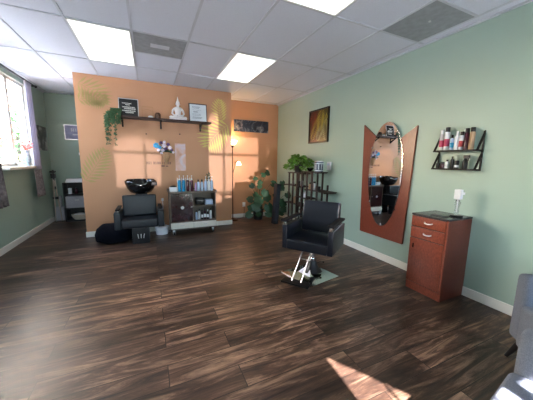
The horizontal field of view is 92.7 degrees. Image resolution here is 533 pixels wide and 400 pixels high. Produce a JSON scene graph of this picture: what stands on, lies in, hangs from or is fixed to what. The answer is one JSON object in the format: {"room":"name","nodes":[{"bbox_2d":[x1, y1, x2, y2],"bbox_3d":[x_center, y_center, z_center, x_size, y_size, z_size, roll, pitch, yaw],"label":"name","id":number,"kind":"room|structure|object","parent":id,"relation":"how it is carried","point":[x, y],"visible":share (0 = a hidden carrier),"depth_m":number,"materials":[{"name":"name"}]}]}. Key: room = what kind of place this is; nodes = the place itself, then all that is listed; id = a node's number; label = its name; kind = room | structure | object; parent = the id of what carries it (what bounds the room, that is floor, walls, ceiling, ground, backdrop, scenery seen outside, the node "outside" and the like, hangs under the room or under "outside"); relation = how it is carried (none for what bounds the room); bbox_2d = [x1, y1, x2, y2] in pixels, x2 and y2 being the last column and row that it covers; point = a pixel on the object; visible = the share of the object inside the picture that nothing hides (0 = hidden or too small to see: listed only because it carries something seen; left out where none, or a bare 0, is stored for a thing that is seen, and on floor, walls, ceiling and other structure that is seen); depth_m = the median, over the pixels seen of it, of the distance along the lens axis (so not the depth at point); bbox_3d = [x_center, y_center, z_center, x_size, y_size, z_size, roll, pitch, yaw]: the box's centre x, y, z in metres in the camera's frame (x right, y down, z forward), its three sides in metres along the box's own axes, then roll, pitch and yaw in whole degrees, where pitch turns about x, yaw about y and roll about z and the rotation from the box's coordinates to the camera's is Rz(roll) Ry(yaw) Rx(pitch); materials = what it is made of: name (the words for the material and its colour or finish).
{"room":"salon","nodes":[
{"label":"salon","id":0,"kind":"room"},
{"bbox_2d":[0,66,54,248],"bbox_3d":[-3.223,-0.353,1.981,0.150,2.830,8.500,-3,9,-24],"label":"wall","id":1,"kind":"structure","parent":0,"point":[26,211],"depth_m":4.60,"materials":[{"name":"green paint"}]},
{"bbox_2d":[0,71,33,166],"bbox_3d":[-3.973,-1.208,3.579,0.132,1.560,2.840,-3,9,-24],"label":"window","id":2,"kind":"structure","parent":1,"relation":"in","point":[4,78],"depth_m":4.27,"materials":[{"name":"white paint"}]},
{"bbox_2d":[0,63,36,87],"bbox_3d":[-3.868,-1.971,3.538,0.123,0.048,3.094,-3,9,-24],"label":"curtain rod","id":3,"kind":"object","parent":1,"relation":"attached to","point":[32,85],"visible":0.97,"depth_m":4.25,"materials":[{"name":"black plastic"}]},
{"bbox_2d":[0,161,9,208],"bbox_3d":[-3.670,-0.881,3.326,0.052,2.057,0.642,-3,9,-24],"label":"window curtain","id":4,"kind":"object","parent":3,"relation":"hanging from","point":[4,202],"visible":1,"depth_m":3.63,"materials":[{"name":"grey fabric"}]},
{"bbox_2d":[23,80,45,197],"bbox_3d":[-4.341,-1.100,4.773,0.046,2.077,0.421,-3,9,-24],"label":"window curtain","id":5,"kind":"object","parent":3,"relation":"hanging from","point":[40,185],"visible":0.99,"depth_m":4.71,"materials":[{"name":"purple fabric"}]},
{"bbox_2d":[2,165,35,169],"bbox_3d":[-3.849,-0.454,3.706,0.150,0.045,2.850,-3,9,-24],"label":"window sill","id":6,"kind":"structure","parent":1,"relation":"attached to","point":[31,166],"depth_m":4.07,"materials":[{"name":"white paint"}]},
{"bbox_2d":[20,140,33,165],"bbox_3d":[-4.170,-0.812,4.417,0.178,0.440,0.396,-3,9,-24],"label":"pitcher vase","id":7,"kind":"object","parent":6,"relation":"on","point":[25,157],"visible":1,"depth_m":4.40,"materials":[{"name":"ceramic"}]},
{"bbox_2d":[0,216,54,255],"bbox_3d":[-3.188,0.987,2.257,0.014,0.100,8.186,-3,9,-24],"label":"baseboard","id":8,"kind":"structure","parent":1,"relation":"attached to","point":[5,249],"depth_m":4.38,"materials":[{"name":"white paint"}]},
{"bbox_2d":[36,125,47,150],"bbox_3d":[-4.717,-1.296,5.348,0.012,0.500,0.520,-3,9,-24],"label":"poster","id":9,"kind":"object","parent":1,"relation":"attached to","point":[41,131],"visible":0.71,"depth_m":5.33,"materials":[{"name":"black paper"}]},
{"bbox_2d":[43,92,81,206],"bbox_3d":[-3.241,-1.042,6.540,3.658,2.830,0.100,-3,9,-24],"label":"wall","id":10,"kind":"structure","parent":0,"point":[60,110],"depth_m":5.77,"materials":[{"name":"green paint"}]},
{"bbox_2d":[64,124,77,139],"bbox_3d":[-4.385,-1.555,5.862,0.440,0.330,0.015,-3,9,-24],"label":"framed sign","id":11,"kind":"object","parent":10,"relation":"attached to","point":[70,131],"visible":0.69,"depth_m":5.82,"materials":[{"name":"paper"}]},
{"bbox_2d":[72,72,231,236],"bbox_3d":[-2.125,-0.829,5.246,2.748,2.830,0.614,-3,9,-24],"label":"wall","id":12,"kind":"structure","parent":0,"point":[131,158],"depth_m":4.79,"materials":[{"name":"paint"}]},
{"bbox_2d":[78,76,111,108],"bbox_3d":[-2.938,-1.830,4.382,0.530,0.542,0.002,-3,9,-24],"label":"leaf","id":13,"kind":"object","parent":12,"relation":"attached to","point":[93,101],"visible":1,"depth_m":4.38,"materials":[{"name":"paint"}]},
{"bbox_2d":[80,148,112,181],"bbox_3d":[-3.027,-0.632,4.531,0.513,0.631,0.002,-3,9,-24],"label":"leaf","id":14,"kind":"object","parent":12,"relation":"attached to","point":[103,149],"visible":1,"depth_m":4.54,"materials":[{"name":"paint"}]},
{"bbox_2d":[153,141,174,163],"bbox_3d":[-1.954,-0.915,4.863,0.176,0.441,0.344,8,11,39],"label":"flower basket","id":15,"kind":"object","parent":12,"relation":"attached to","point":[164,151],"visible":1,"depth_m":4.86,"materials":[{"name":"beige wicker"}]},
{"bbox_2d":[162,152,169,163],"bbox_3d":[-1.940,-0.814,4.925,0.150,0.221,0.142,-3,9,-24],"label":"basket","id":16,"kind":"object","parent":15,"relation":"on","point":[166,155],"depth_m":4.88,"materials":[{"name":"beige wicker"}]},
{"bbox_2d":[121,115,210,131],"bbox_3d":[-1.874,-1.431,4.807,1.620,0.170,0.240,-3,9,-24],"label":"wall shelf","id":17,"kind":"object","parent":12,"relation":"attached to","point":[160,120],"visible":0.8,"depth_m":4.74,"materials":[{"name":"brown wood"}]},
{"bbox_2d":[103,107,122,145],"bbox_3d":[-2.634,-1.260,4.390,0.310,0.654,0.209,-3,9,-24],"label":"trailing plant","id":18,"kind":"object","parent":17,"relation":"hanging from","point":[112,113],"visible":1,"depth_m":4.34,"materials":[{"name":"green plant"}]},
{"bbox_2d":[118,97,138,115],"bbox_3d":[-2.471,-1.653,4.558,0.320,0.327,0.073,-3,9,-24],"label":"letter board","id":19,"kind":"object","parent":17,"relation":"on","point":[129,107],"visible":0.95,"depth_m":4.56,"materials":[{"name":"plastic"}]},
{"bbox_2d":[169,97,186,119],"bbox_3d":[-1.683,-1.738,4.836,0.336,0.434,0.212,-3,9,-24],"label":"statue","id":20,"kind":"object","parent":17,"relation":"on","point":[177,109],"visible":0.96,"depth_m":4.81,"materials":[{"name":"white ceramic"}]},
{"bbox_2d":[188,103,206,121],"bbox_3d":[-1.355,-1.722,5.034,0.350,0.354,0.056,-3,9,-24],"label":"framed certificate","id":21,"kind":"object","parent":17,"relation":"on","point":[197,112],"visible":1,"depth_m":5.03,"materials":[{"name":"white paper"}]},
{"bbox_2d":[175,143,185,170],"bbox_3d":[-1.724,-0.856,5.099,0.200,0.540,0.003,-3,9,-24],"label":"card","id":22,"kind":"object","parent":12,"relation":"attached to","point":[180,153],"visible":1,"depth_m":5.10,"materials":[{"name":"paper"}]},
{"bbox_2d":[197,118,228,153],"bbox_3d":[-1.113,-1.328,5.308,0.692,0.745,0.002,-3,9,-24],"label":"leaf","id":23,"kind":"object","parent":12,"relation":"attached to","point":[214,125],"visible":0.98,"depth_m":5.33,"materials":[{"name":"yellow paint"}]},
{"bbox_2d":[211,99,226,120],"bbox_3d":[-0.987,-1.875,5.280,0.355,0.457,0.002,-3,9,-24],"label":"leaf","id":24,"kind":"object","parent":12,"relation":"attached to","point":[219,102],"visible":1,"depth_m":5.29,"materials":[{"name":"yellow paint"}]},
{"bbox_2d":[231,100,277,213],"bbox_3d":[-0.639,-1.065,6.964,1.427,2.830,1.300,-3,9,-24],"label":"wall","id":25,"kind":"structure","parent":0,"point":[256,153],"depth_m":6.38,"materials":[{"name":"paint"}]},
{"bbox_2d":[233,212,264,217],"bbox_3d":[-0.380,0.378,6.581,1.413,0.100,0.014,-3,9,-24],"label":"baseboard","id":26,"kind":"structure","parent":25,"relation":"attached to","point":[241,214],"depth_m":6.44,"materials":[{"name":"white paint"}]},
{"bbox_2d":[234,119,267,132],"bbox_3d":[-0.366,-1.803,6.236,0.900,0.275,0.025,-3,9,-24],"label":"picture","id":27,"kind":"object","parent":25,"relation":"attached to","point":[239,125],"visible":1,"depth_m":6.21},
{"bbox_2d":[0,216,516,399],"bbox_3d":[-0.867,0.970,3.283,5.385,0.100,8.500,-3,9,-24],"label":"floor","id":28,"kind":"structure","parent":0,"point":[197,313],"depth_m":2.22,"materials":[{"name":"brown wood"}]},
{"bbox_2d":[49,170,62,222],"bbox_3d":[-4.644,-0.079,5.606,0.151,1.160,0.148,-3,9,-24],"label":"tripod","id":29,"kind":"object","parent":28,"relation":"on","point":[53,176],"visible":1,"depth_m":5.58,"materials":[{"name":"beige metal"}]},
{"bbox_2d":[54,196,65,220],"bbox_3d":[-4.753,0.184,5.856,0.190,0.562,0.150,-3,9,-24],"label":"crate","id":30,"kind":"object","parent":28,"relation":"on","point":[58,214],"visible":0.62,"depth_m":5.82,"materials":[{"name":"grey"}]},
{"bbox_2d":[62,182,85,221],"bbox_3d":[-4.350,0.024,5.894,0.480,0.880,0.300,-3,9,-24],"label":"storage shelf","id":31,"kind":"object","parent":28,"relation":"on","point":[68,211],"visible":0.34,"depth_m":5.88,"materials":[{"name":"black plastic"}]},
{"bbox_2d":[65,178,81,182],"bbox_3d":[-4.340,-0.452,5.818,0.380,0.082,0.250,-3,9,-24],"label":"towel stack","id":32,"kind":"object","parent":31,"relation":"on","point":[69,180],"visible":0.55,"depth_m":5.70,"materials":[{"name":"white fabric"}]},
{"bbox_2d":[65,195,84,207],"bbox_3d":[-4.338,0.029,5.869,0.420,0.260,0.256,-3,9,-24],"label":"storage bin","id":33,"kind":"object","parent":31,"relation":"in","point":[72,201],"visible":0.77,"depth_m":5.75,"materials":[{"name":"grey fabric"}]},
{"bbox_2d":[71,213,85,219],"bbox_3d":[-4.338,0.368,5.932,0.352,0.150,0.224,-3,9,-24],"label":"wicker basket","id":34,"kind":"object","parent":31,"relation":"in","point":[78,216],"visible":0.82,"depth_m":5.86,"materials":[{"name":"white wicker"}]},
{"bbox_2d":[95,223,131,243],"bbox_3d":[-2.656,0.562,4.471,0.625,0.311,0.624,-3,9,-24],"label":"pouf","id":35,"kind":"object","parent":28,"relation":"on","point":[106,233],"visible":0.66,"depth_m":4.24,"materials":[{"name":"black fabric"}]},
{"bbox_2d":[113,194,163,243],"bbox_3d":[-2.172,0.323,4.385,0.740,0.807,0.500,-3,9,-24],"label":"chair","id":36,"kind":"object","parent":28,"relation":"on","point":[139,213],"visible":1,"depth_m":4.33,"materials":[{"name":"black leather"}]},
{"bbox_2d":[124,178,156,194],"bbox_3d":[-2.300,0.139,4.714,0.532,1.070,0.487,-3,9,-24],"label":"bowl","id":37,"kind":"object","parent":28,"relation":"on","point":[136,186],"visible":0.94,"depth_m":4.52,"materials":[{"name":"black ceramic"}]},
{"bbox_2d":[155,224,168,234],"bbox_3d":[-2.020,0.574,4.924,0.252,0.155,0.252,-3,9,-24],"label":"plastic tub","id":38,"kind":"object","parent":28,"relation":"on","point":[163,230],"visible":0.86,"depth_m":4.83,"materials":[{"name":"white plastic"}]},
{"bbox_2d":[167,188,216,234],"bbox_3d":[-1.464,0.209,5.038,0.890,0.860,0.425,-3,9,-24],"label":"cart","id":39,"kind":"object","parent":28,"relation":"on","point":[182,206],"visible":0.96,"depth_m":4.84,"materials":[{"name":"grey metal"}]},
{"bbox_2d":[169,185,176,191],"bbox_3d":[-1.757,-0.216,4.787,0.130,0.115,0.100,-3,9,-24],"label":"box","id":40,"kind":"object","parent":39,"relation":"on","point":[173,188],"visible":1,"depth_m":4.75,"materials":[{"name":"cardboard"}]},
{"bbox_2d":[177,178,180,191],"bbox_3d":[-1.649,-0.312,4.812,0.066,0.300,0.062,3,9,14],"label":"pump bottle","id":41,"kind":"object","parent":39,"relation":"on","point":[178,180],"visible":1,"depth_m":4.79,"materials":[{"name":"blue plastic"}]},
{"bbox_2d":[181,176,184,190],"bbox_3d":[-1.581,-0.315,4.843,0.066,0.300,0.062,3,9,14],"label":"pump bottle","id":42,"kind":"object","parent":39,"relation":"on","point":[183,180],"visible":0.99,"depth_m":4.82,"materials":[{"name":"blue plastic"}]},
{"bbox_2d":[185,175,189,190],"bbox_3d":[-1.513,-0.319,4.875,0.066,0.300,0.062,3,9,14],"label":"pump bottle","id":43,"kind":"object","parent":39,"relation":"on","point":[187,180],"visible":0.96,"depth_m":4.85,"materials":[{"name":"red plastic"}]},
{"bbox_2d":[189,175,193,190],"bbox_3d":[-1.444,-0.323,4.906,0.066,0.300,0.062,3,9,14],"label":"pump bottle","id":44,"kind":"object","parent":39,"relation":"on","point":[191,180],"visible":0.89,"depth_m":4.88,"materials":[{"name":"purple plastic"}]},
{"bbox_2d":[197,179,199,190],"bbox_3d":[-1.333,-0.290,4.972,0.056,0.220,0.056,-3,9,-24],"label":"bottle","id":45,"kind":"object","parent":39,"relation":"on","point":[198,183],"visible":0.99,"depth_m":4.95,"materials":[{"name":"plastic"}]},
{"bbox_2d":[195,197,203,204],"bbox_3d":[-1.333,0.019,5.066,0.152,0.130,0.142,-3,9,-24],"label":"case","id":46,"kind":"object","parent":39,"relation":"on","point":[199,200],"visible":1,"depth_m":5.01,"materials":[{"name":"black plastic"}]},
{"bbox_2d":[204,176,206,190],"bbox_3d":[-1.198,-0.324,5.006,0.054,0.280,0.057,3,9,15],"label":"pump bottle","id":47,"kind":"object","parent":39,"relation":"on","point":[205,181],"visible":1,"depth_m":4.99,"materials":[{"name":"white plastic"}]},
{"bbox_2d":[204,198,212,204],"bbox_3d":[-1.170,0.028,5.120,0.150,0.102,0.160,-3,9,-24],"label":"folded towel","id":48,"kind":"object","parent":39,"relation":"on","point":[207,201],"visible":0.98,"depth_m":5.05,"materials":[{"name":"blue fabric"}]},
{"bbox_2d":[207,176,209,190],"bbox_3d":[-1.143,-0.327,5.030,0.054,0.280,0.057,3,9,15],"label":"pump bottle","id":49,"kind":"object","parent":39,"relation":"on","point":[208,181],"visible":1,"depth_m":5.02,"materials":[{"name":"white plastic"}]},
{"bbox_2d":[210,176,212,190],"bbox_3d":[-1.089,-0.329,5.055,0.054,0.280,0.057,3,9,15],"label":"pump bottle","id":50,"kind":"object","parent":39,"relation":"on","point":[211,181],"visible":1,"depth_m":5.04,"materials":[{"name":"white plastic"}]},
{"bbox_2d":[231,140,240,220],"bbox_3d":[-0.772,-0.448,6.031,0.333,1.885,0.270,-3,9,-24],"label":"floor lamp","id":51,"kind":"object","parent":28,"relation":"on","point":[233,142],"visible":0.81,"depth_m":5.97,"materials":[{"name":"brown metal"}]},
{"bbox_2d":[245,170,276,219],"bbox_3d":[-0.131,-0.116,6.119,0.804,1.222,0.530,0,9,-8],"label":"potted plant","id":52,"kind":"object","parent":28,"relation":"on","point":[256,199],"visible":0.99,"depth_m":6.01,"materials":[{"name":"plant"}]},
{"bbox_2d":[271,184,280,223],"bbox_3d":[0.222,0.089,5.822,0.173,0.924,0.127,-5,10,-33],"label":"tower speaker","id":53,"kind":"object","parent":28,"relation":"on","point":[277,187],"visible":1,"depth_m":5.78},
{"bbox_2d":[275,186,280,221],"bbox_3d":[0.255,0.087,5.771,0.147,0.824,0.008,-5,10,-33],"label":"grille","id":54,"kind":"object","parent":53,"relation":"attached to","point":[278,188],"depth_m":5.76,"materials":[{"name":"metal"}]},
{"bbox_2d":[278,180,290,218],"bbox_3d":[0.275,0.018,6.093,0.419,0.978,0.594,-3,9,-24],"label":"potted plant","id":55,"kind":"object","parent":28,"relation":"on","point":[282,209],"visible":0.42,"depth_m":5.95,"materials":[{"name":"plant"}]},
{"bbox_2d":[284,171,336,221],"bbox_3d":[0.803,0.042,5.113,0.264,1.240,1.500,-3,9,-24],"label":"plant stand","id":56,"kind":"object","parent":28,"relation":"on","point":[297,203],"visible":0.58,"depth_m":5.05,"materials":[{"name":"brown wood"}]},
{"bbox_2d":[285,201,303,206],"bbox_3d":[0.660,0.077,5.431,0.260,0.028,0.620,-3,9,-24],"label":"shelf","id":57,"kind":"object","parent":56,"relation":"attached to","point":[298,203],"depth_m":5.37,"materials":[{"name":"brown wood"}]},
{"bbox_2d":[283,154,313,172],"bbox_3d":[0.682,-0.769,5.285,0.501,0.387,0.897,-3,9,-24],"label":"pothos plant","id":58,"kind":"object","parent":56,"relation":"on","point":[299,161],"visible":1,"depth_m":5.18,"materials":[{"name":"green plant"}]},
{"bbox_2d":[295,196,314,199],"bbox_3d":[0.792,-0.047,5.128,0.260,0.028,0.400,-3,9,-24],"label":"shelf","id":59,"kind":"object","parent":56,"relation":"attached to","point":[308,197],"depth_m":5.05,"materials":[{"name":"brown wood"}]},
{"bbox_2d":[303,171,327,173],"bbox_3d":[0.917,-0.521,4.798,0.260,0.028,0.440,-3,9,-24],"label":"shelf","id":60,"kind":"object","parent":56,"relation":"attached to","point":[306,172],"depth_m":4.66,"materials":[{"name":"brown wood"}]},
{"bbox_2d":[314,161,323,171],"bbox_3d":[0.959,-0.614,4.647,0.166,0.200,0.166,-3,9,-24],"label":"striped canister","id":61,"kind":"object","parent":56,"relation":"on","point":[319,165],"visible":1,"depth_m":4.58,"materials":[{"name":"white ceramic"}]},
{"bbox_2d":[304,189,336,193],"bbox_3d":[0.982,-0.161,4.697,0.260,0.028,0.660,-3,9,-24],"label":"shelf","id":62,"kind":"object","parent":56,"relation":"attached to","point":[326,191],"depth_m":4.57,"materials":[{"name":"brown wood"}]},
{"bbox_2d":[281,200,344,288],"bbox_3d":[0.527,0.504,3.113,0.684,0.915,0.817,6,10,29],"label":"chair","id":63,"kind":"object","parent":28,"relation":"on","point":[321,222],"visible":1,"depth_m":3.16,"materials":[{"name":"black leather"}]},
{"bbox_2d":[405,210,472,301],"bbox_3d":[1.876,0.591,2.814,0.436,0.875,0.390,-3,9,-24],"label":"base cabinet","id":64,"kind":"object","parent":28,"relation":"on","point":[438,246],"visible":1,"depth_m":2.68,"materials":[{"name":"brown wood"}]},
{"bbox_2d":[412,210,472,221],"bbox_3d":[1.896,0.168,2.756,0.408,0.020,0.390,-3,9,-24],"label":"countertop","id":65,"kind":"structure","parent":64,"relation":"on","point":[425,213],"depth_m":2.70,"materials":[{"name":"stone"}]},
{"bbox_2d":[431,214,448,217],"bbox_3d":[1.814,0.166,2.667,0.100,0.008,0.130,-3,9,-24],"label":"tray","id":66,"kind":"object","parent":65,"relation":"on","point":[437,215],"visible":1,"depth_m":2.66,"materials":[{"name":"black plastic"}]},
{"bbox_2d":[449,189,464,217],"bbox_3d":[1.977,0.033,2.633,0.120,0.285,0.120,-3,9,-24],"label":"pump dispenser","id":67,"kind":"object","parent":65,"relation":"on","point":[458,194],"visible":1,"depth_m":2.62,"materials":[{"name":"white plastic"}]},
{"bbox_2d":[454,199,460,214],"bbox_3d":[1.976,0.072,2.639,0.060,0.164,0.060,-3,9,-24],"label":"bottle","id":68,"kind":"object","parent":67,"relation":"on","point":[457,203],"depth_m":2.62,"materials":[{"name":"clear plastic"}]},
{"bbox_2d":[490,328,532,399],"bbox_3d":[1.154,0.992,0.826,0.660,0.665,0.680,-5,10,-33],"label":"lounge chair","id":69,"kind":"object","parent":28,"relation":"on","point":[518,385],"visible":1,"depth_m":1.14,"materials":[{"name":"grey fabric"}]},
{"bbox_2d":[504,273,532,356],"bbox_3d":[2.030,0.906,1.482,0.680,0.665,0.660,3,9,15],"label":"lounge chair","id":70,"kind":"object","parent":28,"relation":"on","point":[522,313],"visible":0.88,"depth_m":1.77,"materials":[{"name":"grey fabric"}]},
{"bbox_2d":[0,0,525,104],"bbox_3d":[-0.821,-1.927,2.845,5.385,0.100,8.500,-3,9,-24],"label":"ceiling","id":71,"kind":"structure","parent":0,"point":[226,24],"depth_m":2.96,"materials":[{"name":"tile"}]},
{"bbox_2d":[65,18,134,65],"bbox_3d":[-2.027,-1.949,3.235,0.586,0.012,1.188,-3,9,-24],"label":"recessed light","id":72,"kind":"object","parent":71,"relation":"in","point":[102,43],"visible":1,"depth_m":3.10,"materials":[{"name":"white paint"}]},
{"bbox_2d":[133,32,186,58],"bbox_3d":[-1.347,-1.936,3.216,0.586,0.008,0.586,-3,9,-24],"label":"ceiling vent","id":73,"kind":"object","parent":71,"relation":"in","point":[145,43],"visible":1,"depth_m":3.19,"materials":[{"name":"metal"}]},
{"bbox_2d":[216,52,276,82],"bbox_3d":[-0.364,-2.037,3.993,0.586,0.012,1.188,-3,9,-24],"label":"recessed light","id":74,"kind":"object","parent":71,"relation":"in","point":[243,68],"visible":1,"depth_m":3.88,"materials":[{"name":"white paint"}]},
{"bbox_2d":[0,0,515,104],"bbox_3d":[-0.842,-1.881,2.898,5.085,0.007,8.200,-3,9,-24],"label":"grid","id":75,"kind":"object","parent":71,"relation":"attached to","point":[53,1],"depth_m":2.97,"materials":[{"name":"metal"}]},
{"bbox_2d":[284,0,355,15],"bbox_3d":[0.645,-1.691,1.816,0.586,0.012,1.188,-3,9,-24],"label":"recessed light","id":76,"kind":"object","parent":71,"relation":"in","point":[331,7],"visible":1,"depth_m":2.30,"materials":[{"name":"white paint"}]},
{"bbox_2d":[382,0,473,41],"bbox_3d":[1.628,-1.793,2.594,0.586,0.011,0.586,-3,9,-24],"label":"ceiling vent","id":77,"kind":"object","parent":71,"relation":"in","point":[436,17],"visible":1,"depth_m":2.55,"materials":[{"name":"metal"}]},
{"bbox_2d":[277,1,532,305],"bbox_3d":[1.536,-0.604,4.148,0.150,2.830,8.500,-3,9,-24],"label":"wall","id":78,"kind":"structure","parent":0,"point":[480,76],"depth_m":2.77,"materials":[{"name":"green paint"}]},
{"bbox_2d":[0,0,532,105],"bbox_3d":[-0.842,-1.875,2.899,5.085,0.020,8.200,-3,9,-24],"label":"trim","id":79,"kind":"structure","parent":78,"relation":"attached to","point":[526,1],"depth_m":2.98,"materials":[{"name":"metal"}]},
{"bbox_2d":[308,106,329,143],"bbox_3d":[1.015,-1.446,4.976,0.030,0.640,0.630,-3,9,-24],"label":"framed picture","id":80,"kind":"object","parent":78,"relation":"attached to","point":[319,119],"visible":1,"depth_m":4.95,"materials":[{"name":"black paper"}]},
{"bbox_2d":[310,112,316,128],"bbox_3d":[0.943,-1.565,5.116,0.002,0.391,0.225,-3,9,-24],"label":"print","id":81,"kind":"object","parent":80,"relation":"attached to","point":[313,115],"depth_m":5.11},
{"bbox_2d":[311,111,326,138],"bbox_3d":[1.021,-1.460,4.963,0.002,0.551,0.547,-3,9,-24],"label":"print","id":82,"kind":"object","parent":80,"relation":"attached to","point":[318,118],"depth_m":4.96},
{"bbox_2d":[327,162,330,169],"bbox_3d":[1.164,-0.634,4.739,0.033,0.150,0.100,-3,9,-24],"label":"switch box","id":83,"kind":"object","parent":78,"relation":"attached to","point":[328,163],"visible":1,"depth_m":4.72,"materials":[{"name":"white plastic"}]},
{"bbox_2d":[360,122,418,243],"bbox_3d":[1.677,-0.273,3.642,0.044,1.650,0.870,-3,9,-24],"label":"mirror","id":84,"kind":"object","parent":78,"relation":"attached to","point":[388,158],"visible":1,"depth_m":3.57,"materials":[{"name":"brown wood"}]},
{"bbox_2d":[279,214,512,315],"bbox_3d":[1.692,0.836,3.773,0.014,0.100,6.886,-3,9,-24],"label":"baseboard","id":85,"kind":"structure","parent":78,"relation":"attached to","point":[503,307],"depth_m":2.76,"materials":[{"name":"white paint"}]},
{"bbox_2d":[431,130,485,170],"bbox_3d":[2.040,-0.524,2.729,0.115,0.403,0.434,-3,9,-24],"label":"wall rack","id":86,"kind":"object","parent":78,"relation":"attached to","point":[482,140],"visible":0.98,"depth_m":2.58,"materials":[{"name":"black metal"}]},
{"bbox_2d":[438,130,444,149],"bbox_3d":[1.973,-0.669,2.865,0.046,0.225,0.046,-3,9,-24],"label":"bottle","id":87,"kind":"object","parent":86,"relation":"on","point":[442,134],"visible":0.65,"depth_m":2.85,"materials":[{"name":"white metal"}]},
{"bbox_2d":[444,160,448,167],"bbox_3d":[2.005,-0.400,2.827,0.040,0.095,0.040,-3,9,-24],"label":"bottle","id":88,"kind":"object","parent":86,"relation":"on","point":[446,162],"visible":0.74,"depth_m":2.81,"materials":[{"name":"white plastic"}]},
{"bbox_2d":[443,127,450,149],"bbox_3d":[1.996,-0.674,2.814,0.052,0.250,0.052,-3,9,-24],"label":"bottle","id":89,"kind":"object","parent":86,"relation":"on","point":[447,133],"visible":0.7,"depth_m":2.80,"materials":[{"name":"white plastic"}]},
{"bbox_2d":[449,135,453,149],"bbox_3d":[2.019,-0.624,2.771,0.042,0.165,0.042,-3,9,-24],"label":"bottle","id":90,"kind":"object","parent":86,"relation":"on","point":[451,144],"visible":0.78,"depth_m":2.76,"materials":[{"name":"blue plastic"}]},
{"bbox_2d":[449,156,453,167],"bbox_3d":[2.027,-0.410,2.778,0.036,0.130,0.036,-3,9,-24],"label":"bottle","id":91,"kind":"object","parent":86,"relation":"on","point":[452,159],"visible":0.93,"depth_m":2.77,"materials":[{"name":"black plastic"}]},
{"bbox_2d":[453,131,459,149],"bbox_3d":[2.038,-0.635,2.726,0.044,0.200,0.044,-3,9,-24],"label":"bottle","id":92,"kind":"object","parent":86,"relation":"on","point":[456,140],"visible":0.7,"depth_m":2.71,"materials":[{"name":"white plastic"}]},
{"bbox_2d":[454,161,458,168],"bbox_3d":[2.046,-0.381,2.738,0.044,0.085,0.044,-3,9,-24],"label":"bottle","id":93,"kind":"object","parent":86,"relation":"on","point":[456,163],"visible":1,"depth_m":2.72,"materials":[{"name":"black plastic"}]},
{"bbox_2d":[458,132,464,149],"bbox_3d":[2.058,-0.623,2.685,0.042,0.190,0.042,-3,9,-24],"label":"bottle","id":94,"kind":"object","parent":86,"relation":"on","point":[461,139],"visible":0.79,"depth_m":2.67,"materials":[{"name":"white plastic"}]},
{"bbox_2d":[462,155,469,168],"bbox_3d":[2.082,-0.396,2.658,0.048,0.140,0.059,-3,9,-24],"label":"bottle","id":95,"kind":"object","parent":86,"relation":"on","point":[465,157],"visible":1,"depth_m":2.65,"materials":[{"name":"black plastic"}]},
{"bbox_2d":[463,128,469,149],"bbox_3d":[2.077,-0.631,2.641,0.042,0.220,0.042,-3,9,-24],"label":"bottle","id":96,"kind":"object","parent":86,"relation":"on","point":[467,132],"visible":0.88,"depth_m":2.63,"materials":[{"name":"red plastic"}]},
{"bbox_2d":[468,127,475,148],"bbox_3d":[2.098,-0.627,2.595,0.048,0.225,0.048,-3,9,-24],"label":"bottle","id":97,"kind":"object","parent":86,"relation":"on","point":[473,129],"visible":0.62,"depth_m":2.58,"materials":[{"name":"beige plastic"}]},
{"label":"outside","id":98,"kind":"structure","parent":0,"visible":0},
{"bbox_3d":[-2.103,1.340,3.047,120.000,0.200,120.000,-3,9,-24],"label":"street","id":99,"kind":"object","parent":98,"visible":0},
{"bbox_2d":[0,98,22,162],"bbox_3d":[-12.027,-2.632,12.267,3.338,4.594,3.509,-7,12,-44],"label":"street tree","id":100,"kind":"object","parent":99,"relation":"on","point":[14,117],"visible":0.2,"depth_m":11.58,"materials":[{"name":"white plant"}]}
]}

